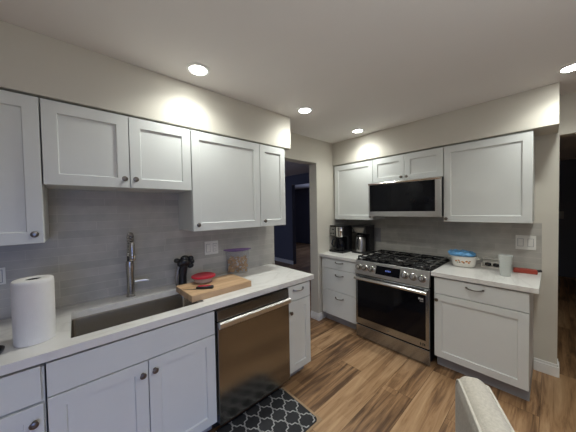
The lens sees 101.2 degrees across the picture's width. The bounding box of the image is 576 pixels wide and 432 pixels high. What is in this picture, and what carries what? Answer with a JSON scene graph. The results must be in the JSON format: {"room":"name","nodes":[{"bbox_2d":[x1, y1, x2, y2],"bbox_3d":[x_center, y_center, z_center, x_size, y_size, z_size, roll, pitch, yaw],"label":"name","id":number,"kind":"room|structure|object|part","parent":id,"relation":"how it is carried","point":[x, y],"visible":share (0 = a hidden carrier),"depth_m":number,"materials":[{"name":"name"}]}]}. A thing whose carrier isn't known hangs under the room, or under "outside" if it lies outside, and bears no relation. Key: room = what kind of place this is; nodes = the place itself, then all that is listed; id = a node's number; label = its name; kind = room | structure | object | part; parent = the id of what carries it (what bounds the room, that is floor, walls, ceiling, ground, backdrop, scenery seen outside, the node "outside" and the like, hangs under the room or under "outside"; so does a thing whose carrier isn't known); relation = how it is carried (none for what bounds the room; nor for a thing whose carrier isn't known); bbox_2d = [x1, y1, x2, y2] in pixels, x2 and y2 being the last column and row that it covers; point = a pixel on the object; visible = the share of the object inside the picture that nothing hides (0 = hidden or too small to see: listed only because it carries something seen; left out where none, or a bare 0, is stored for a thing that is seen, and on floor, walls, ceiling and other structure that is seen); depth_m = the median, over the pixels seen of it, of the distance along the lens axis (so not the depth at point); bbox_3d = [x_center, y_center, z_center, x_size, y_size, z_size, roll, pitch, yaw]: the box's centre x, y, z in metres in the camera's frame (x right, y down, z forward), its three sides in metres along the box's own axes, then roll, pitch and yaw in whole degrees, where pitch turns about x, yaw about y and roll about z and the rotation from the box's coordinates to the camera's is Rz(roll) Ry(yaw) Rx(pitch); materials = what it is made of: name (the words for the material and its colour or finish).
{"room":"kitchen","nodes":[
{"label":"kitchen","id":0,"kind":"room"},
{"bbox_2d":[8,132,346,318],"bbox_3d":[-1.385,0.264,1.598,6.231,2.383,0.130,-2,2,-42],"label":"wall","id":1,"kind":"structure","parent":0,"point":[317,154],"depth_m":3.15,"materials":[{"name":"paint"}]},
{"bbox_2d":[0,90,49,245],"bbox_3d":[-1.497,-0.227,1.159,0.424,0.735,0.350,-2,2,-42],"label":"upper cabinet","id":2,"kind":"object","parent":1,"relation":"attached to","point":[24,214],"visible":0.95,"depth_m":1.15,"materials":[{"name":"white paint"}]},
{"bbox_3d":[-1.249,0.090,1.167,0.031,0.031,0.026,-2,2,-42],"label":"knob","id":3,"kind":"part","parent":2,"relation":"part of","materials":[{"name":"silver metal"}]},
{"bbox_2d":[40,98,191,192],"bbox_3d":[-1.065,-0.392,1.546,0.740,0.439,0.350,-2,2,-42],"label":"upper cabinet","id":4,"kind":"object","parent":1,"relation":"attached to","point":[83,148],"visible":1,"depth_m":1.38,"materials":[{"name":"white paint"}]},
{"bbox_3d":[-1.109,-0.380,1.320,0.366,0.428,0.020,-2,2,-42],"label":"door","id":5,"kind":"part","parent":4,"relation":"part of","materials":[{"name":"white paint"}]},
{"bbox_3d":[-0.834,-0.392,1.568,0.366,0.428,0.020,-2,2,-42],"label":"door","id":6,"kind":"part","parent":4,"relation":"part of","materials":[{"name":"white paint"}]},
{"bbox_2d":[0,188,273,319],"bbox_3d":[-1.071,0.183,1.788,2.455,0.746,0.008,-2,2,-42],"label":"tiled wall","id":7,"kind":"structure","parent":1,"relation":"attached to","point":[85,251],"depth_m":1.65,"materials":[{"name":"grey tile"}]},
{"bbox_2d":[0,267,5,284],"bbox_3d":[-1.621,0.335,1.280,0.120,0.093,0.012,-2,2,-42],"label":"wall plate","id":8,"kind":"object","parent":7,"relation":"attached to","point":[2,270],"visible":1,"depth_m":1.31,"materials":[{"name":"white plastic"}]},
{"bbox_2d":[204,240,217,254],"bbox_3d":[-0.685,0.284,2.122,0.126,0.119,0.012,-2,2,-42],"label":"wall plate","id":9,"kind":"object","parent":7,"relation":"attached to","point":[211,247],"visible":1,"depth_m":2.12,"materials":[{"name":"white plastic"}]},
{"bbox_2d":[213,243,216,250],"bbox_3d":[-0.661,0.283,2.142,0.039,0.072,0.003,-2,2,-42],"label":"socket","id":10,"kind":"object","parent":9,"relation":"attached to","point":[214,244],"depth_m":2.14,"materials":[{"name":"white plastic"}]},
{"bbox_2d":[178,129,260,231],"bbox_3d":[-0.564,-0.265,1.998,0.590,0.735,0.350,-2,2,-42],"label":"upper cabinet","id":11,"kind":"object","parent":1,"relation":"attached to","point":[225,171],"visible":0.94,"depth_m":1.86,"materials":[{"name":"white paint"}]},
{"bbox_2d":[259,144,285,226],"bbox_3d":[-0.234,-0.279,2.295,0.292,0.735,0.350,-2,2,-42],"label":"upper cabinet","id":12,"kind":"object","parent":1,"relation":"attached to","point":[271,159],"visible":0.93,"depth_m":2.19,"materials":[{"name":"white paint"}]},
{"bbox_2d":[311,310,321,320],"bbox_3d":[0.385,1.335,3.192,0.074,0.095,0.144,-2,2,-42],"label":"baseboard","id":13,"kind":"structure","parent":1,"relation":"attached to","point":[317,316],"depth_m":3.15,"materials":[{"name":"white paint"}]},
{"bbox_2d":[228,255,247,272],"bbox_3d":[-0.469,0.450,2.221,0.193,0.153,0.063,-2,2,-18],"label":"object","id":14,"kind":"object","parent":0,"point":[240,262],"visible":1,"depth_m":2.21,"materials":[{"name":"beige food"}]},
{"bbox_2d":[0,20,559,165],"bbox_3d":[-0.708,-0.762,0.709,6.111,0.311,2.085,-2,2,-42],"label":"soffit","id":15,"kind":"structure","parent":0,"point":[32,63],"depth_m":1.73,"materials":[{"name":"paint"}]},
{"bbox_2d":[0,0,575,189],"bbox_3d":[-0.447,-1.049,3.688,10.700,0.100,12.000,-2,2,-42],"label":"ceiling","id":16,"kind":"structure","parent":0,"point":[372,66],"depth_m":1.33,"materials":[{"name":"paint"}]},
{"bbox_2d":[186,62,209,76],"bbox_3d":[-0.577,-0.938,1.520,0.148,0.006,0.148,-2,2,-42],"label":"recessed light","id":17,"kind":"object","parent":16,"relation":"in","point":[197,69],"visible":1,"depth_m":1.51,"materials":[{"name":"white paint"}]},
{"bbox_2d":[189,65,206,73],"bbox_3d":[-0.577,-0.938,1.520,0.104,0.003,0.104,-2,2,-42],"label":"diffuser","id":18,"kind":"object","parent":17,"relation":"attached to","point":[193,69],"depth_m":1.51,"materials":[{"name":"white plastic"}]},
{"bbox_2d":[297,107,312,113],"bbox_3d":[0.154,-0.968,2.171,0.148,0.006,0.148,-2,2,-42],"label":"recessed light","id":19,"kind":"object","parent":16,"relation":"in","point":[303,110],"visible":1,"depth_m":2.17,"materials":[{"name":"white plastic"}]},
{"bbox_2d":[299,108,309,112],"bbox_3d":[0.154,-0.968,2.171,0.104,0.003,0.104,-2,2,-42],"label":"diffuser","id":20,"kind":"object","parent":19,"relation":"attached to","point":[301,110],"depth_m":2.17,"materials":[{"name":"white plastic"}]},
{"bbox_2d":[351,129,363,132],"bbox_3d":[0.816,-0.995,2.774,0.148,0.006,0.148,-2,2,-42],"label":"recessed light","id":21,"kind":"object","parent":16,"relation":"in","point":[354,130],"visible":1,"depth_m":2.75,"materials":[{"name":"white plastic"}]},
{"bbox_2d":[557,62,575,73],"bbox_3d":[1.889,-0.984,1.567,0.148,0.006,0.148,-2,2,-42],"label":"recessed light","id":22,"kind":"object","parent":16,"relation":"in","point":[571,67],"visible":1,"depth_m":1.58,"materials":[{"name":"white plastic"}]},
{"bbox_2d":[561,64,575,71],"bbox_3d":[1.889,-0.984,1.567,0.104,0.003,0.104,-2,2,-42],"label":"diffuser","id":23,"kind":"object","parent":22,"relation":"attached to","point":[570,67],"depth_m":1.58,"materials":[{"name":"white plastic"}]},
{"bbox_2d":[274,173,308,263],"bbox_3d":[0.171,0.113,6.361,0.120,2.383,4.870,-2,2,-42],"label":"wall","id":24,"kind":"structure","parent":0,"point":[284,235],"depth_m":6.42,"materials":[{"name":"blue paint"}]},
{"bbox_2d":[274,257,292,264],"bbox_3d":[-0.673,1.248,7.251,0.014,0.100,2.434,-2,2,-42],"label":"baseboard","id":25,"kind":"structure","parent":24,"relation":"attached to","point":[275,258],"depth_m":6.63,"materials":[{"name":"white paint"}]},
{"bbox_2d":[207,242,575,431],"bbox_3d":[-0.402,1.433,3.752,10.700,0.100,12.000,-2,2,-42],"label":"floor","id":26,"kind":"structure","parent":0,"point":[352,382],"depth_m":1.93,"materials":[{"name":"brown wood"}]},
{"bbox_2d":[0,362,48,431],"bbox_3d":[-1.386,1.045,1.078,0.444,0.849,0.634,-2,2,-42],"label":"base cabinet","id":27,"kind":"object","parent":26,"relation":"on","point":[23,393],"visible":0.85,"depth_m":0.97,"materials":[{"name":"white paint"}]},
{"bbox_3d":[-1.207,0.712,0.858,0.433,0.149,0.020,-2,2,-42],"label":"drawer","id":28,"kind":"part","parent":27,"relation":"part of","materials":[{"name":"white paint"}]},
{"bbox_3d":[-1.199,1.079,0.869,0.438,0.561,0.020,-2,2,-42],"label":"door","id":29,"kind":"part","parent":27,"relation":"part of","materials":[{"name":"white paint"}]},
{"bbox_3d":[-1.045,0.859,0.974,0.031,0.031,0.026,-2,2,-42],"label":"knob","id":30,"kind":"part","parent":27,"relation":"part of","materials":[{"name":"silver metal"}]},
{"bbox_2d":[46,310,216,431],"bbox_3d":[-0.936,1.026,1.483,0.759,0.849,0.634,-2,2,-42],"label":"base cabinet","id":31,"kind":"object","parent":26,"relation":"on","point":[163,378],"visible":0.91,"depth_m":1.24,"materials":[{"name":"white paint"}]},
{"bbox_3d":[-0.888,1.062,1.149,0.375,0.570,0.020,-2,2,-42],"label":"door","id":32,"kind":"part","parent":31,"relation":"part of","materials":[{"name":"white paint"}]},
{"bbox_3d":[-0.756,0.834,1.235,0.031,0.031,0.026,-2,2,-42],"label":"knob","id":33,"kind":"part","parent":31,"relation":"part of","materials":[{"name":"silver metal"}]},
{"bbox_3d":[-0.713,0.829,1.273,0.031,0.031,0.026,-2,2,-42],"label":"knob","id":34,"kind":"part","parent":31,"relation":"part of","materials":[{"name":"silver metal"}]},
{"bbox_2d":[0,264,313,375],"bbox_3d":[-0.869,0.578,1.546,2.408,0.038,0.623,-2,2,-42],"label":"countertop","id":35,"kind":"structure","parent":31,"relation":"on","point":[268,278],"depth_m":1.37,"materials":[{"name":"white stone"}]},
{"bbox_2d":[0,345,4,353],"bbox_3d":[-1.228,0.566,0.944,0.128,0.030,0.128,-2,2,-42],"label":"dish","id":36,"kind":"object","parent":35,"relation":"on","point":[2,347],"visible":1,"depth_m":0.99,"materials":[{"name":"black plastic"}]},
{"bbox_2d":[10,275,56,347],"bbox_3d":[-1.177,0.432,1.098,0.139,0.287,0.139,-2,2,-42],"label":"paper towel roll","id":37,"kind":"object","parent":35,"relation":"on","point":[33,310],"visible":1,"depth_m":1.05,"materials":[{"name":"paper"},{"name":"cardboard"}]},
{"bbox_2d":[71,294,202,353],"bbox_3d":[-0.906,0.700,1.467,0.672,0.195,0.413,-2,2,-42],"label":"sink","id":38,"kind":"object","parent":35,"relation":"in","point":[80,326],"visible":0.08,"depth_m":1.56,"materials":[{"name":"metal"}]},
{"bbox_2d":[125,232,148,297],"bbox_3d":[-1.035,0.333,1.639,0.141,0.452,0.158,-2,2,-42],"label":"faucet","id":39,"kind":"object","parent":35,"relation":"on","point":[131,256],"visible":1,"depth_m":1.63,"materials":[{"name":"metal"}]},
{"bbox_3d":[-1.045,0.460,1.694,0.091,0.030,0.032,-2,2,-34],"label":"lever","id":40,"kind":"part","parent":39,"relation":"part of","materials":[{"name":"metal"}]},
{"bbox_2d":[174,255,194,285],"bbox_3d":[-0.811,0.430,1.848,0.155,0.240,0.076,-2,2,-42],"label":"brush holder","id":41,"kind":"object","parent":35,"relation":"on","point":[185,262],"visible":0.97,"depth_m":1.82,"materials":[{"name":"black plastic"}]},
{"bbox_3d":[-0.847,0.467,1.818,0.018,0.166,0.043,0,2,21],"label":"metal rod","id":42,"kind":"part","parent":41,"relation":"part of","materials":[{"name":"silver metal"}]},
{"bbox_3d":[-0.821,0.468,1.848,0.082,0.165,0.063,-2,2,-42],"label":"stem","id":43,"kind":"part","parent":41,"relation":"part of","materials":[{"name":"black plastic"}]},
{"bbox_2d":[176,274,250,302],"bbox_3d":[-0.549,0.525,1.773,0.456,0.044,0.300,-2,2,-43],"label":"cutting board","id":44,"kind":"object","parent":35,"relation":"on","point":[228,283],"visible":1,"depth_m":1.71,"materials":[{"name":"brown wood"}]},
{"bbox_2d":[185,285,213,289],"bbox_3d":[-0.622,0.497,1.644,0.203,0.027,0.034,-1,1,-8],"label":"paring knife","id":45,"kind":"object","parent":44,"relation":"on","point":[199,286],"visible":1,"depth_m":1.64,"materials":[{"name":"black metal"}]},
{"bbox_3d":[-0.579,0.497,1.650,0.116,0.026,0.034,-1,1,-8],"label":"handle","id":46,"kind":"part","parent":45,"relation":"part of","materials":[{"name":"black plastic"}]},
{"bbox_2d":[191,272,215,279],"bbox_3d":[-0.646,0.476,1.812,0.176,0.053,0.176,-2,2,-42],"label":"lid","id":47,"kind":"object","parent":44,"relation":"on","point":[203,275],"visible":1,"depth_m":1.79,"materials":[{"name":"red plastic"}]},
{"bbox_2d":[224,248,250,251],"bbox_3d":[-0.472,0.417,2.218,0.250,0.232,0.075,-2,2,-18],"label":"lid","id":48,"kind":"object","parent":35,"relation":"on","point":[233,249],"visible":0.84,"depth_m":2.21,"materials":[{"name":"purple plastic"}]},
{"bbox_3d":[-0.607,1.050,1.402,0.372,0.570,0.020,-2,2,-42],"label":"door","id":49,"kind":"part","parent":31,"relation":"part of","materials":[{"name":"white paint"}]},
{"bbox_2d":[212,288,290,427],"bbox_3d":[-0.406,1.008,1.933,0.619,0.843,0.634,-2,2,-42],"label":"dishwasher","id":50,"kind":"object","parent":26,"relation":"on","point":[252,342],"visible":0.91,"depth_m":1.67,"materials":[{"name":"silver metal"}]},
{"bbox_2d":[213,310,217,420],"bbox_3d":[-0.433,0.966,1.961,0.619,0.758,0.555,-2,2,-42],"label":"tub","id":51,"kind":"object","parent":50,"relation":"in","point":[213,310],"depth_m":1.54,"materials":[{"name":"black plastic"}]},
{"bbox_3d":[-0.209,0.689,1.701,0.609,0.044,0.032,-2,2,-42],"label":"handle","id":52,"kind":"part","parent":50,"relation":"part of","materials":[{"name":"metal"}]},
{"bbox_2d":[215,386,321,431],"bbox_3d":[-0.238,1.433,1.511,0.906,0.010,0.426,-2,2,-42],"label":"floor mat","id":53,"kind":"object","parent":26,"relation":"on","point":[280,411],"visible":1,"depth_m":1.67,"materials":[{"name":"grey fabric"}]},
{"bbox_2d":[286,281,310,376],"bbox_3d":[-0.086,0.991,2.242,0.258,0.849,0.641,-2,2,-42],"label":"base cabinet","id":54,"kind":"object","parent":26,"relation":"on","point":[299,307],"visible":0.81,"depth_m":2.03,"materials":[{"name":"white paint"}]},
{"bbox_3d":[0.093,0.644,2.028,0.255,0.126,0.020,-2,2,-42],"label":"drawer","id":55,"kind":"part","parent":54,"relation":"part of","materials":[{"name":"white paint"}]},
{"bbox_2d":[322,257,356,328],"bbox_3d":[0.836,0.952,3.140,0.651,0.849,0.534,-2,2,-42],"label":"base cabinet","id":56,"kind":"object","parent":26,"relation":"on","point":[338,281],"visible":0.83,"depth_m":2.93,"materials":[{"name":"white paint"}]},
{"bbox_3d":[0.632,0.808,2.940,0.020,0.272,0.509,-2,2,-42],"label":"drawer","id":57,"kind":"part","parent":56,"relation":"part of","materials":[{"name":"white paint"}]},
{"bbox_3d":[0.628,0.605,2.934,0.020,0.122,0.509,-2,2,-42],"label":"drawer","id":58,"kind":"part","parent":56,"relation":"part of","materials":[{"name":"white paint"}]},
{"bbox_3d":[0.637,1.107,2.947,0.020,0.314,0.509,-2,2,-42],"label":"drawer","id":59,"kind":"part","parent":56,"relation":"part of","materials":[{"name":"white paint"}]},
{"bbox_2d":[319,248,378,261],"bbox_3d":[0.833,0.506,3.138,0.633,0.038,0.547,-2,2,-42],"label":"countertop","id":60,"kind":"structure","parent":56,"relation":"on","point":[348,256],"depth_m":2.98,"materials":[{"name":"white stone"}]},
{"bbox_2d":[329,224,351,252],"bbox_3d":[0.715,0.306,3.236,0.256,0.360,0.230,-2,2,-42],"label":"coffee maker","id":61,"kind":"object","parent":60,"relation":"on","point":[343,233],"visible":0.97,"depth_m":3.17,"materials":[{"name":"black plastic"}]},
{"bbox_3d":[0.607,0.209,3.228,0.011,0.113,0.080,-2,2,-42],"label":"control panel","id":62,"kind":"part","parent":61,"relation":"part of","materials":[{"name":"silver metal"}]},
{"bbox_2d":[336,227,342,236],"bbox_3d":[0.693,0.212,3.162,0.092,0.132,0.116,-2,2,-42],"label":"basket","id":63,"kind":"object","parent":61,"relation":"on","point":[339,230],"depth_m":3.12,"materials":[{"name":"metal"}]},
{"bbox_3d":[0.729,0.134,3.247,0.210,0.017,0.230,-2,2,-42],"label":"lid","id":64,"kind":"part","parent":61,"relation":"part of","materials":[{"name":"black plastic"}]},
{"bbox_3d":[0.773,0.295,3.288,0.093,0.327,0.211,-2,2,-42],"label":"water tank","id":65,"kind":"part","parent":61,"relation":"part of","materials":[{"name":"black plastic"}]},
{"bbox_2d":[351,224,374,253],"bbox_3d":[0.984,0.302,3.139,0.294,0.364,0.204,-2,2,-42],"label":"coffee maker","id":66,"kind":"object","parent":60,"relation":"on","point":[364,240],"visible":0.98,"depth_m":3.09,"materials":[{"name":"black plastic"}]},
{"bbox_3d":[0.922,0.183,3.082,0.033,0.070,0.170,-2,2,-42],"label":"control panel","id":67,"kind":"part","parent":66,"relation":"part of","materials":[{"name":"silver metal"}]},
{"bbox_3d":[0.997,0.127,3.149,0.251,0.016,0.204,-2,2,-42],"label":"lid","id":68,"kind":"part","parent":66,"relation":"part of","materials":[{"name":"black plastic"}]},
{"bbox_3d":[1.051,0.296,3.199,0.109,0.326,0.194,-2,2,-42],"label":"water tank","id":69,"kind":"part","parent":66,"relation":"part of","materials":[{"name":"black plastic"}]},
{"bbox_2d":[354,249,449,365],"bbox_3d":[1.251,0.914,2.632,0.708,0.934,0.762,-2,2,-42],"label":"range","id":70,"kind":"object","parent":26,"relation":"on","point":[395,289],"visible":0.99,"depth_m":2.39,"materials":[{"name":"silver metal"}]},
{"bbox_3d":[1.008,0.695,2.409,0.062,0.033,0.740,-2,2,-42],"label":"handle","id":71,"kind":"part","parent":70,"relation":"part of","materials":[{"name":"metal"}]},
{"bbox_3d":[1.045,0.944,2.447,0.032,0.562,0.760,-2,2,-42],"label":"oven door","id":72,"kind":"part","parent":70,"relation":"part of","materials":[{"name":"metal"}]},
{"bbox_3d":[1.038,0.576,2.437,0.056,0.154,0.760,-2,2,-42],"label":"control panel","id":73,"kind":"part","parent":70,"relation":"part of","materials":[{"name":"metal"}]},
{"bbox_3d":[1.054,1.306,2.458,0.030,0.138,0.760,-2,2,-42],"label":"drawer","id":74,"kind":"part","parent":70,"relation":"part of","materials":[{"name":"metal"}]},
{"bbox_2d":[356,252,449,271],"bbox_3d":[1.274,0.492,2.649,0.626,0.016,0.762,-2,2,-42],"label":"cooktop","id":75,"kind":"object","parent":70,"relation":"in","point":[370,261],"depth_m":2.52,"materials":[{"name":"black metal"}]},
{"bbox_2d":[434,277,533,400],"bbox_3d":[1.750,0.961,2.124,0.651,0.849,0.607,-2,2,-42],"label":"base cabinet","id":76,"kind":"object","parent":26,"relation":"on","point":[484,333],"visible":0.9,"depth_m":1.90,"materials":[{"name":"white paint"}]},
{"bbox_3d":[1.535,0.626,1.927,0.020,0.141,0.604,-2,2,-42],"label":"drawer","id":77,"kind":"part","parent":76,"relation":"part of","materials":[{"name":"white paint"}]},
{"bbox_2d":[431,261,541,293],"bbox_3d":[1.759,0.515,2.110,0.633,0.038,0.676,-2,2,-42],"label":"countertop","id":78,"kind":"structure","parent":76,"relation":"on","point":[507,279],"depth_m":1.97,"materials":[{"name":"white stone"}]},
{"bbox_2d":[448,255,479,267],"bbox_3d":[1.725,0.439,2.323,0.244,0.106,0.193,0,2,41],"label":"casserole dish","id":79,"kind":"object","parent":78,"relation":"on","point":[467,262],"visible":0.94,"depth_m":2.25,"materials":[{"name":"white ceramic"}]},
{"bbox_2d":[448,249,475,256],"bbox_3d":[1.711,0.360,2.333,0.229,0.048,0.212,0,2,41],"label":"lid","id":80,"kind":"object","parent":79,"relation":"on","point":[463,253],"visible":1,"depth_m":2.29,"materials":[{"name":"blue plastic"}]},
{"bbox_2d":[481,257,511,269],"bbox_3d":[1.978,0.452,2.246,0.113,0.075,0.214,-2,2,-42],"label":"tray","id":81,"kind":"object","parent":78,"relation":"on","point":[490,260],"visible":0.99,"depth_m":2.25,"materials":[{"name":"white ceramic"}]},
{"bbox_2d":[513,267,541,274],"bbox_3d":[2.063,0.472,2.040,0.176,0.042,0.060,0,2,41],"label":"case","id":82,"kind":"object","parent":78,"relation":"on","point":[515,269],"visible":1,"depth_m":2.02,"materials":[{"name":"red plastic"}]},
{"bbox_2d":[455,376,514,431],"bbox_3d":[0.706,0.976,0.478,0.528,0.942,0.468,0,2,23],"label":"dining chair","id":83,"kind":"object","parent":26,"relation":"on","point":[477,409],"visible":1,"depth_m":0.65,"materials":[{"name":"beige fabric"}]},
{"bbox_2d":[295,159,575,277],"bbox_3d":[3.481,0.029,7.301,0.100,2.383,11.900,-2,2,-42],"label":"wall","id":84,"kind":"structure","parent":0,"point":[566,238],"depth_m":4.83,"materials":[{"name":"paint"}]},
{"bbox_2d":[559,211,563,218],"bbox_3d":[5.591,-0.021,4.868,0.013,0.150,0.110,-2,2,-42],"label":"light switch","id":85,"kind":"object","parent":84,"relation":"attached to","point":[561,213],"visible":0.55,"depth_m":4.85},
{"bbox_2d":[533,92,575,366],"bbox_3d":[2.534,0.188,1.809,0.120,2.383,4.800,-2,2,-42],"label":"wall","id":86,"kind":"structure","parent":0,"point":[546,200],"depth_m":2.04,"materials":[{"name":"paint"}]},
{"bbox_2d":[334,160,384,219],"bbox_3d":[0.943,-0.325,3.190,0.350,0.736,0.584,-2,2,-42],"label":"upper cabinet","id":87,"kind":"object","parent":86,"relation":"attached to","point":[351,181],"visible":0.73,"depth_m":3.08,"materials":[{"name":"white paint"}]},
{"bbox_2d":[373,147,443,182],"bbox_3d":[1.383,-0.543,2.691,0.350,0.290,0.736,-2,2,-42],"label":"upper cabinet","id":88,"kind":"object","parent":86,"relation":"attached to","point":[425,163],"visible":0.91,"depth_m":2.55,"materials":[{"name":"white paint"}]},
{"bbox_3d":[1.157,-0.534,2.735,0.020,0.277,0.366,-2,2,-42],"label":"door","id":89,"kind":"part","parent":88,"relation":"part of","materials":[{"name":"white paint"}]},
{"bbox_2d":[368,176,443,216],"bbox_3d":[1.364,-0.196,2.697,0.389,0.397,0.764,-2,2,-42],"label":"microwave","id":90,"kind":"object","parent":88,"relation":"attached to","point":[421,197],"visible":0.95,"depth_m":2.51,"materials":[{"name":"black glass"}]},
{"bbox_3d":[1.221,-0.375,2.567,0.014,0.021,0.762,-2,2,-42],"label":"trim","id":91,"kind":"part","parent":90,"relation":"part of","materials":[{"name":"metal"}]},
{"bbox_3d":[1.403,-0.531,2.461,0.020,0.277,0.366,-2,2,-42],"label":"door","id":92,"kind":"part","parent":88,"relation":"part of","materials":[{"name":"white paint"}]},
{"bbox_2d":[347,216,541,269],"bbox_3d":[1.551,0.239,2.809,0.008,0.526,1.994,-2,2,-42],"label":"tiled wall","id":93,"kind":"structure","parent":86,"relation":"attached to","point":[434,236],"depth_m":2.52,"materials":[{"name":"grey tile"}]},
{"bbox_2d":[374,228,380,241],"bbox_3d":[1.204,0.250,3.182,0.009,0.185,0.090,-2,2,-42],"label":"wall plate","id":94,"kind":"object","parent":93,"relation":"attached to","point":[377,231],"visible":1,"depth_m":3.18,"materials":[{"name":"black plastic"}]},
{"bbox_2d":[515,235,535,249],"bbox_3d":[2.144,0.239,2.135,0.012,0.129,0.131,-2,2,-42],"label":"wall plate","id":95,"kind":"object","parent":93,"relation":"attached to","point":[526,242],"visible":1,"depth_m":2.13,"materials":[{"name":"white plastic"}]},
{"bbox_2d":[444,131,534,222],"bbox_3d":[1.840,-0.316,2.193,0.350,0.736,0.608,-2,2,-42],"label":"upper cabinet","id":96,"kind":"object","parent":86,"relation":"attached to","point":[492,180],"visible":1,"depth_m":2.06,"materials":[{"name":"white paint"}]},
{"bbox_2d":[533,357,559,377],"bbox_3d":[2.302,1.322,2.109,0.134,0.108,0.153,-2,2,-42],"label":"baseboard","id":97,"kind":"structure","parent":86,"relation":"attached to","point":[546,367],"depth_m":2.06,"materials":[{"name":"white paint"}]}
]}

